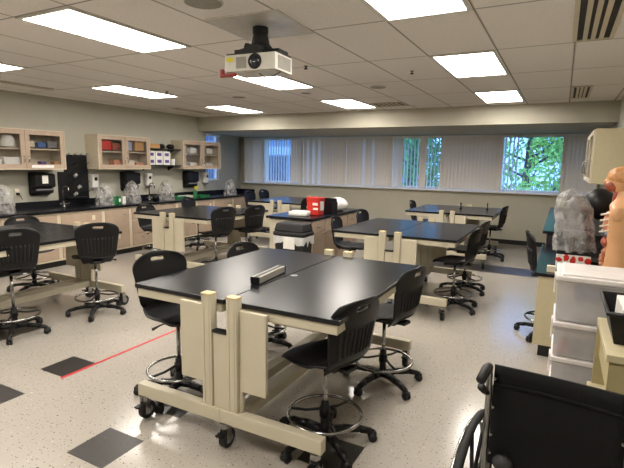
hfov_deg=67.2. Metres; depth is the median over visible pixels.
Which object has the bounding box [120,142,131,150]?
carton
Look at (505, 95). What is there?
recessed light
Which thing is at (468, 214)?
lab table
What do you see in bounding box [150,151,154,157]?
glove box
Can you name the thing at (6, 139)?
dome
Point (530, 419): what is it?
wheelchair
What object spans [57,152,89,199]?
drying rack
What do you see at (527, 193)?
trim
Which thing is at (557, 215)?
plastic bag
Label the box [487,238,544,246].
baseboard
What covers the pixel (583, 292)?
packet
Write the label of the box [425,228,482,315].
stool
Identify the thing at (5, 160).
carton
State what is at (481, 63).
recessed light
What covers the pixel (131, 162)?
carton
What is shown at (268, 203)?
lab table
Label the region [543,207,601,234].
countertop
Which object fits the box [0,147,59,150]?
shelf
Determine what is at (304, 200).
stool
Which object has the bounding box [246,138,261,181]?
vertical blind
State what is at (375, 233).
lab table
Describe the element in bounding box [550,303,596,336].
storage bin
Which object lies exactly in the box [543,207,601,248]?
countertop
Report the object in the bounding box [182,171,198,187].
dispenser
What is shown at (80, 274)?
lab table
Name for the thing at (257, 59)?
projector
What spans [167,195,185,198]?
tray
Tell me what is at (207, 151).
carton
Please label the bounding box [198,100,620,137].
ceiling beam
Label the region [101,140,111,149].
carton
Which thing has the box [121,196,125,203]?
box
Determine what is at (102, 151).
shelf
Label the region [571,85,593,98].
ceiling vent
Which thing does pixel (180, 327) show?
tape
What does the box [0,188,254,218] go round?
countertop
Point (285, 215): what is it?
countertop
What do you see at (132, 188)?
microscope
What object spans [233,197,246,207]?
base cabinet
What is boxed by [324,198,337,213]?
organizer
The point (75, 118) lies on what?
wall
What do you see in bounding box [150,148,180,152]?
wall shelf
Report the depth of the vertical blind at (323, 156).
12.28 m
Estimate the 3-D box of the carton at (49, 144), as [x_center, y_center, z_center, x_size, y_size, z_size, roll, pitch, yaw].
[-4.284,-1.461,7.686,0.120,0.100,0.160,5,10,27]
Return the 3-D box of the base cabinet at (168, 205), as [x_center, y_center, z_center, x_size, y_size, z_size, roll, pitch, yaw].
[-3.215,-0.213,9.685,0.641,0.868,0.608,5,10,27]
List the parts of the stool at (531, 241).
arm, backrest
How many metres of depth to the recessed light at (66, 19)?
3.72 m
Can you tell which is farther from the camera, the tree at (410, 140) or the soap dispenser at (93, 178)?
the tree at (410, 140)
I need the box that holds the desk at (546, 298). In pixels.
[532,244,623,356]
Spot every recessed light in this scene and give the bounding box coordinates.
[0,63,27,71]
[15,6,190,53]
[88,85,179,98]
[203,105,264,113]
[231,76,315,89]
[318,99,377,108]
[360,0,472,21]
[429,50,509,77]
[473,90,524,102]
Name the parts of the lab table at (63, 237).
floor rail, post, panel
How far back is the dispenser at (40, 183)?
7.63 m
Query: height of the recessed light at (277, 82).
0.011 m
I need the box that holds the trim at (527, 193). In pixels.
[243,182,584,196]
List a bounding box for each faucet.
[60,186,69,206]
[147,183,154,199]
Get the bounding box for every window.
[208,137,216,180]
[244,138,254,181]
[262,138,300,183]
[301,137,332,184]
[343,137,383,186]
[389,136,438,188]
[439,136,486,190]
[497,135,563,193]
[559,134,596,194]
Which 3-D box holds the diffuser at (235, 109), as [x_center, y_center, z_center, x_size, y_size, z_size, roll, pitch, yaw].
[-1.507,-2.446,9.231,0.534,0.006,1.143,5,10,27]
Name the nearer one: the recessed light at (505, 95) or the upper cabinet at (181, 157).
the recessed light at (505, 95)
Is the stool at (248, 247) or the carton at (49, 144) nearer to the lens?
the stool at (248, 247)
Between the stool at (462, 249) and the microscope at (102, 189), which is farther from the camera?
the microscope at (102, 189)
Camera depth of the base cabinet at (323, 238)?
7.36 m
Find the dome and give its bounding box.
[0,133,15,145]
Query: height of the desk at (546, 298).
0.775 m
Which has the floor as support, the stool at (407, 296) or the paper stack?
the stool at (407, 296)
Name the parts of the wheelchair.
brake lever, push handle, post, grey knob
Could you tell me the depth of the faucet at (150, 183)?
9.62 m
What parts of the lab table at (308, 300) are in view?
post, panel, floor rail, post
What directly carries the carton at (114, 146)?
in the upper cabinet at (97, 158)
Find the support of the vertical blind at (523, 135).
attached to the window at (503, 137)
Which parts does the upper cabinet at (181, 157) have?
door, door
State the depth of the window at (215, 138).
12.03 m
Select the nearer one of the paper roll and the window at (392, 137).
the paper roll
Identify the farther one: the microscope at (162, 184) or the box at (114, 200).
the microscope at (162, 184)
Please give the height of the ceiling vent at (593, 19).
0.012 m
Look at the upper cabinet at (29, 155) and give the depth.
7.42 m
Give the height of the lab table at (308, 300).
0.953 m
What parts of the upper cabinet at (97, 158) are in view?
door, door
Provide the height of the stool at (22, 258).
1.080 m
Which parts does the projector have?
len glass, ceiling plate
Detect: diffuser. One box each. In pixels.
[0,64,19,70]
[208,106,257,112]
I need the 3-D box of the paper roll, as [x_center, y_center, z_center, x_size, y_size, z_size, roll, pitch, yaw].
[-3.020,-1.557,10.151,0.124,0.130,0.124,5,10,27]
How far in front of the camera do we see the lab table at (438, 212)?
8.42 m
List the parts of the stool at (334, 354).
arm, arm, seat, arm, arm, seat plate, arm, backrest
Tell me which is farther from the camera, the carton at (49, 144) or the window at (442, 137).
the window at (442, 137)
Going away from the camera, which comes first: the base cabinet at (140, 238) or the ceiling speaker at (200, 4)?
the ceiling speaker at (200, 4)
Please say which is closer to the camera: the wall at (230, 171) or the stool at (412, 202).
the stool at (412, 202)
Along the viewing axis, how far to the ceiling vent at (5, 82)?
6.61 m
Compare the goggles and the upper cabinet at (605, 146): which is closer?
the upper cabinet at (605, 146)
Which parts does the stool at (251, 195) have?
backrest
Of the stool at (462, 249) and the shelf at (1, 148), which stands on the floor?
the stool at (462, 249)
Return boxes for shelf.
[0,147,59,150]
[102,151,145,152]
[143,165,181,170]
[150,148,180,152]
[586,381,604,389]
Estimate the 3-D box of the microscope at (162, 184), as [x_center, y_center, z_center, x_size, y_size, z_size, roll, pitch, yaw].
[-3.091,-0.896,9.891,0.194,0.341,0.128,1,9,-1]
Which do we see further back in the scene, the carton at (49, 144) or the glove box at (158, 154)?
the glove box at (158, 154)
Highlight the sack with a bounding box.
[337,197,347,210]
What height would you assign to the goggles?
0.110 m
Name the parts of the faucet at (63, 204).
spout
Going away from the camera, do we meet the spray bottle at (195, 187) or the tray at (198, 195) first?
the spray bottle at (195, 187)
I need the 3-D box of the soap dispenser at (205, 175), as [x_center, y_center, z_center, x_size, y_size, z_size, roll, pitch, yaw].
[-2.562,-1.337,11.309,0.118,0.290,0.139,5,10,27]
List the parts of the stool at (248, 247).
backrest, arm, arm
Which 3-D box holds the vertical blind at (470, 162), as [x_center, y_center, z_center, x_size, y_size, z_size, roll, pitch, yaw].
[3.571,-1.605,10.578,1.227,1.215,0.060,5,10,27]
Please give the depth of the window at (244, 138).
13.43 m
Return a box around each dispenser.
[28,172,55,195]
[89,174,98,189]
[120,171,140,190]
[144,173,151,186]
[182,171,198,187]
[202,172,208,184]
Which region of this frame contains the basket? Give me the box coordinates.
[600,291,623,344]
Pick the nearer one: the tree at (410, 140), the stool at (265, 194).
the stool at (265, 194)
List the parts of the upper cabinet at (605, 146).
door, door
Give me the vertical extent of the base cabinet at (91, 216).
0.868 m
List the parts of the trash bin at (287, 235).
bin lid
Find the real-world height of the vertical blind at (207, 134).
1.120 m
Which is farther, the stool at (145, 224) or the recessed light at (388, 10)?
the stool at (145, 224)
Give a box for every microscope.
[0,189,10,213]
[99,187,109,204]
[128,184,136,202]
[161,183,170,199]
[227,182,233,194]
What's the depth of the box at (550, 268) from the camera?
4.25 m
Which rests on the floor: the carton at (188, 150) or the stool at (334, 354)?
the stool at (334, 354)
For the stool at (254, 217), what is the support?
on the floor
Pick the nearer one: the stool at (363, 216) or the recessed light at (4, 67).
the recessed light at (4, 67)
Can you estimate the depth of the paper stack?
7.22 m
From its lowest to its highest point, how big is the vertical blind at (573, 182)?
1.215 m
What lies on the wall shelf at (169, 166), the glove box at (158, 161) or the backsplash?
the glove box at (158, 161)
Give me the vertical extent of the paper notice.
0.045 m
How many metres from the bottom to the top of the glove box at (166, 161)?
0.140 m
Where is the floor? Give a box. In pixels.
[0,226,591,467]
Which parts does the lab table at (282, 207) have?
post, panel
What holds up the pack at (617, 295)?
in the basket
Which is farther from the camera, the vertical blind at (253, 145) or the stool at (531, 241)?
the vertical blind at (253, 145)
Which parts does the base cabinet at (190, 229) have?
door, door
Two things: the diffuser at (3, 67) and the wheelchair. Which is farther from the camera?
the diffuser at (3, 67)
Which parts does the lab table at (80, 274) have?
floor rail, panel, post, filler panel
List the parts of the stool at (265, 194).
backrest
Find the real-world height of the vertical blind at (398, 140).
1.215 m
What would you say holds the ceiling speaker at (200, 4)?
attached to the ceiling
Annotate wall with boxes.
[0,90,205,202]
[205,132,240,190]
[240,133,599,242]
[600,97,623,192]
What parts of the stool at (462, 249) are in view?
arm, seat, arm, arm, backrest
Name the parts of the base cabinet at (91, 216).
door, drawer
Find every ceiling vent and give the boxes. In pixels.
[0,81,53,89]
[172,108,211,113]
[370,102,408,106]
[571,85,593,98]
[572,0,623,41]
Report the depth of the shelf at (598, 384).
2.60 m
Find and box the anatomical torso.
[598,166,623,267]
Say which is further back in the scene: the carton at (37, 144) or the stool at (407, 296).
the carton at (37, 144)
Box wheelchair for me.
[450,362,623,467]
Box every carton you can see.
[0,157,20,163]
[35,142,45,147]
[44,141,56,147]
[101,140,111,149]
[108,160,120,164]
[111,143,119,149]
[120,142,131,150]
[121,160,134,164]
[129,141,143,150]
[150,144,159,147]
[185,148,195,152]
[205,149,211,153]
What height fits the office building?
9.500 m
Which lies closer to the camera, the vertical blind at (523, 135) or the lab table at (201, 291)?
the lab table at (201, 291)
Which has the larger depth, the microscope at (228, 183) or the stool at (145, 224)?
the microscope at (228, 183)
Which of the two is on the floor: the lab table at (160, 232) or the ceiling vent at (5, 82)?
the lab table at (160, 232)
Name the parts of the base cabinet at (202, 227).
door, drawer, door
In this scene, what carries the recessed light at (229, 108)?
in the ceiling
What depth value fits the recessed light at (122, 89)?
7.02 m
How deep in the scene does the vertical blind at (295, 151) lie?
12.79 m
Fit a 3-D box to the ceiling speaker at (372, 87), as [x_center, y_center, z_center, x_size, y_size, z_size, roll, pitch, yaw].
[0.886,-1.966,6.300,0.220,0.010,0.220,5,10,27]
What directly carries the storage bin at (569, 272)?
on the storage bin at (562, 313)
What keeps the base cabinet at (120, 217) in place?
on the floor
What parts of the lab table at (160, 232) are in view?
panel, post, filler panel, floor rail, post, filler panel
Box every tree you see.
[402,138,440,186]
[503,137,563,190]
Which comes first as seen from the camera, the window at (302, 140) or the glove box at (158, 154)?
the glove box at (158, 154)
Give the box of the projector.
[203,9,313,77]
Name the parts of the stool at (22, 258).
arm, arm, seat plate, seat, backrest, arm, arm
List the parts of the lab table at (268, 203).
panel, post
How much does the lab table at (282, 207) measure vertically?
0.953 m
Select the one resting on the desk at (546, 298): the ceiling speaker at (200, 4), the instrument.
the instrument
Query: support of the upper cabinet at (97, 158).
attached to the wall at (75, 118)
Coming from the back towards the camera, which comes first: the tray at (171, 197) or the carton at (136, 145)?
the tray at (171, 197)
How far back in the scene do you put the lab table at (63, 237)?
5.29 m
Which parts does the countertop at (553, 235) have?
panel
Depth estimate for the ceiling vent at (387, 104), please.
8.05 m
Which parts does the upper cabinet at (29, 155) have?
door, door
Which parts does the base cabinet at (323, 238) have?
panel, door, drawer, drawer, door, door, drawer, door, drawer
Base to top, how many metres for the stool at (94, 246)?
1.060 m
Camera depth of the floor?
3.65 m
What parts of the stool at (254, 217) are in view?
seat, backrest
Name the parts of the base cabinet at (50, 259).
drawer, drawer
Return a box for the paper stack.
[288,210,310,215]
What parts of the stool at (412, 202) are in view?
backrest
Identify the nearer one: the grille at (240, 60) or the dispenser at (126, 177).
the grille at (240, 60)
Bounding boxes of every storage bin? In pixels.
[547,334,594,370]
[549,365,591,384]
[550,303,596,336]
[553,262,623,291]
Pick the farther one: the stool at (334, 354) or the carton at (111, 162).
the carton at (111, 162)
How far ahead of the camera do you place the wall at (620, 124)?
6.96 m
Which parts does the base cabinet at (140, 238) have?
drawer, drawer, drawer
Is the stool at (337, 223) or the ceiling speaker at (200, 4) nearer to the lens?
the ceiling speaker at (200, 4)
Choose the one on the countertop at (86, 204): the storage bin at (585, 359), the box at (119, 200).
the box at (119, 200)
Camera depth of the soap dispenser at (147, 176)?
9.70 m
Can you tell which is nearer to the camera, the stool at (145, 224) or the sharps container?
the sharps container
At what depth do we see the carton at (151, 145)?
9.57 m
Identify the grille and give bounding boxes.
[236,56,245,68]
[278,54,290,71]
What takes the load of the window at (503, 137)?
in the wall at (525, 212)
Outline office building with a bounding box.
[206,135,418,185]
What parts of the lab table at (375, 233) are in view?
panel, post, filler panel, post, filler panel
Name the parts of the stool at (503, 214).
seat, arm, backrest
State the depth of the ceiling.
4.56 m
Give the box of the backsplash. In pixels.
[2,189,233,209]
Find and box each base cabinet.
[0,213,61,277]
[59,209,103,265]
[103,207,131,254]
[130,205,153,251]
[154,203,176,226]
[177,201,196,240]
[195,199,213,236]
[214,198,232,206]
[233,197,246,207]
[270,212,356,256]
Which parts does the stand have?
panel, panel, panel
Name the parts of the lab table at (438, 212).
panel, post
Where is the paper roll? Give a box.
[170,159,174,164]
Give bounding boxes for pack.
[615,295,623,311]
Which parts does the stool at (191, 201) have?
backrest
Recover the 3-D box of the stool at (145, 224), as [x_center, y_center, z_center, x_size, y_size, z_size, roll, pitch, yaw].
[-2.738,-0.036,8.284,0.631,0.950,0.617,5,10,27]
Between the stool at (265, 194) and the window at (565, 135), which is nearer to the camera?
the window at (565, 135)
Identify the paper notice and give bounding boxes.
[32,165,53,167]
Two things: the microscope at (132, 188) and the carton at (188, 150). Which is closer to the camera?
the microscope at (132, 188)
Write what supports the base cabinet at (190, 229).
on the floor
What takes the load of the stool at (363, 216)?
on the floor
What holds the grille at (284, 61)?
attached to the projector
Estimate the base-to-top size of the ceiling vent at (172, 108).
0.012 m
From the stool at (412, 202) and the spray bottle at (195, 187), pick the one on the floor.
the stool at (412, 202)
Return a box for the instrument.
[555,197,592,268]
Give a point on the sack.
(342, 203)
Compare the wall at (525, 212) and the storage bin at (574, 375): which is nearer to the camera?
the storage bin at (574, 375)
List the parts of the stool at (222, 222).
seat, backrest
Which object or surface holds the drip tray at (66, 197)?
on the drying rack
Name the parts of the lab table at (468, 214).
post, panel, panel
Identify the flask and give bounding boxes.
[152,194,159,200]
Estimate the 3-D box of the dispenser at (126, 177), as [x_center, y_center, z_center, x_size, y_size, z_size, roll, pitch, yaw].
[-3.593,-1.046,9.296,0.200,0.380,0.360,5,10,27]
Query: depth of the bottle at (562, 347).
2.78 m
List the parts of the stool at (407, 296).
arm, arm, seat plate, arm, seat, arm, backrest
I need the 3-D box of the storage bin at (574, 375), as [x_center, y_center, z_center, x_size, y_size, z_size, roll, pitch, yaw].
[1.777,1.125,2.906,0.608,0.402,0.430,5,10,27]
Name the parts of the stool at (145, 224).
backrest, seat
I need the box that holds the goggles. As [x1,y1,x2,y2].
[166,144,173,148]
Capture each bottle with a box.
[193,186,197,197]
[556,335,568,353]
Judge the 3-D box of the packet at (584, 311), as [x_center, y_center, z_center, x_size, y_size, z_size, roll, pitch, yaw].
[1.679,0.425,2.774,0.240,0.150,0.200,5,10,27]
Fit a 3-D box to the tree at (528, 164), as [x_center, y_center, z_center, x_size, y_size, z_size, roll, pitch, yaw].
[7.449,-1.073,16.022,4.467,8.243,4.880,-1,9,-14]
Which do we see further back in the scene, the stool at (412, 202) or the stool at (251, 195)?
the stool at (251, 195)
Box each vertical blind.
[206,133,219,173]
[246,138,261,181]
[264,137,301,182]
[303,137,344,184]
[346,136,390,186]
[392,136,440,188]
[441,135,501,190]
[502,134,563,192]
[562,134,592,193]
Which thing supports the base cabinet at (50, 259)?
on the floor
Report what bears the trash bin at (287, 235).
on the floor
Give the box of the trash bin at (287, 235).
[273,221,313,252]
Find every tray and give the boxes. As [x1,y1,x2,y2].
[65,196,89,198]
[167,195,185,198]
[197,194,209,197]
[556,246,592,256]
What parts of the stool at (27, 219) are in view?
arm, backrest, arm, arm, seat, arm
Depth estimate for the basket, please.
2.19 m
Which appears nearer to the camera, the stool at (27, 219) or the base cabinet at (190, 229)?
the stool at (27, 219)
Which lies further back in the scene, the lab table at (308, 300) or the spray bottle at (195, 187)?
the spray bottle at (195, 187)
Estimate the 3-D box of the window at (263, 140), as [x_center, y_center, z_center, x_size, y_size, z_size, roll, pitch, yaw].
[-0.762,-2.023,12.938,1.308,1.230,0.225,5,10,27]
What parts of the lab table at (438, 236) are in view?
post, panel, floor rail, post, panel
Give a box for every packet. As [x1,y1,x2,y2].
[572,292,606,322]
[574,282,615,303]
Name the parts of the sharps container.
container lid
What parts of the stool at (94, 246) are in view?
arm, seat, arm, backrest, seat plate, arm, arm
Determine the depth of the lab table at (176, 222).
7.00 m
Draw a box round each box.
[112,197,117,204]
[116,196,121,203]
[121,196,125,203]
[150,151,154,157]
[155,151,162,157]
[155,158,162,164]
[162,151,169,157]
[163,158,169,164]
[547,265,555,272]
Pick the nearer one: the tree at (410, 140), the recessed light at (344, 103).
the recessed light at (344, 103)
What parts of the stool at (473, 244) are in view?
seat, seat plate, arm, arm, backrest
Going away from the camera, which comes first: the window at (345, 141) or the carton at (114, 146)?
the carton at (114, 146)
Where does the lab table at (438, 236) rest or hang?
on the floor
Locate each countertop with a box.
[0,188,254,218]
[266,208,357,221]
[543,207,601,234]
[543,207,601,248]
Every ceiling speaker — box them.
[183,0,223,8]
[370,86,385,88]
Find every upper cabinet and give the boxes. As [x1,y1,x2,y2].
[0,127,66,169]
[84,134,150,168]
[171,140,220,168]
[581,128,623,183]
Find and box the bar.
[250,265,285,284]
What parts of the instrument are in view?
arm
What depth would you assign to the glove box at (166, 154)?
9.89 m
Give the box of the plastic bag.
[554,193,594,252]
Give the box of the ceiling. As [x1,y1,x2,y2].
[0,0,623,116]
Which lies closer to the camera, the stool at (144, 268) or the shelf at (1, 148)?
the stool at (144, 268)
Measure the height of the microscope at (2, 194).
0.349 m
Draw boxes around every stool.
[0,228,50,344]
[4,215,60,291]
[65,222,125,321]
[132,250,202,413]
[136,204,167,254]
[181,197,213,250]
[198,206,235,262]
[227,241,293,348]
[233,205,264,241]
[244,190,267,238]
[259,189,276,231]
[280,296,379,467]
[301,198,306,209]
[331,216,363,250]
[344,266,425,400]
[356,209,368,258]
[410,200,427,221]
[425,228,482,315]
[439,221,489,296]
[479,206,508,261]
[514,230,537,342]
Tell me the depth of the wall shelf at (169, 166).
10.01 m
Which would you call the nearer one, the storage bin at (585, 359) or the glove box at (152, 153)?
the storage bin at (585, 359)
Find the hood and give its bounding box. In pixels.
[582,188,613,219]
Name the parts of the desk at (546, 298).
panel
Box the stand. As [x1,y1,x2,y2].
[586,317,623,394]
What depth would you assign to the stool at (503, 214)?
8.59 m
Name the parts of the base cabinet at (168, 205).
drawer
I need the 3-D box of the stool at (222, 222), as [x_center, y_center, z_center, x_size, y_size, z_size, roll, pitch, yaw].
[-1.475,0.102,7.094,0.631,1.070,0.617,9,12,43]
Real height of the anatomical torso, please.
0.966 m
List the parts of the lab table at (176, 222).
post, panel, floor rail, post, panel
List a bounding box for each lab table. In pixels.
[0,221,85,299]
[0,223,128,308]
[134,205,235,259]
[134,248,335,422]
[168,205,267,267]
[215,251,419,467]
[247,196,310,241]
[277,196,317,212]
[333,217,427,266]
[387,218,478,320]
[405,204,463,247]
[444,204,501,268]
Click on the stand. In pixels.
(608, 360)
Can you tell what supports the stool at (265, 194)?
on the floor
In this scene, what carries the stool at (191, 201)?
on the floor
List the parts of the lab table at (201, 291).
panel, post, filler panel, floor rail, post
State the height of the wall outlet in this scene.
0.174 m
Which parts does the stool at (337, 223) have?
backrest, seat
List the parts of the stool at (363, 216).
backrest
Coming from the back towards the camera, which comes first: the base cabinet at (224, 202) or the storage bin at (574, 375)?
the base cabinet at (224, 202)
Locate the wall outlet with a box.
[14,189,22,199]
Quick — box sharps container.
[306,197,324,215]
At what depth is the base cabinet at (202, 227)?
10.60 m
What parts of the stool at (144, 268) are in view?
arm, backrest, seat, arm, arm, arm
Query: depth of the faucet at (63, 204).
7.96 m
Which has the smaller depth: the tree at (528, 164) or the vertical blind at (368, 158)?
the vertical blind at (368, 158)
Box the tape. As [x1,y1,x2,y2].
[60,327,180,378]

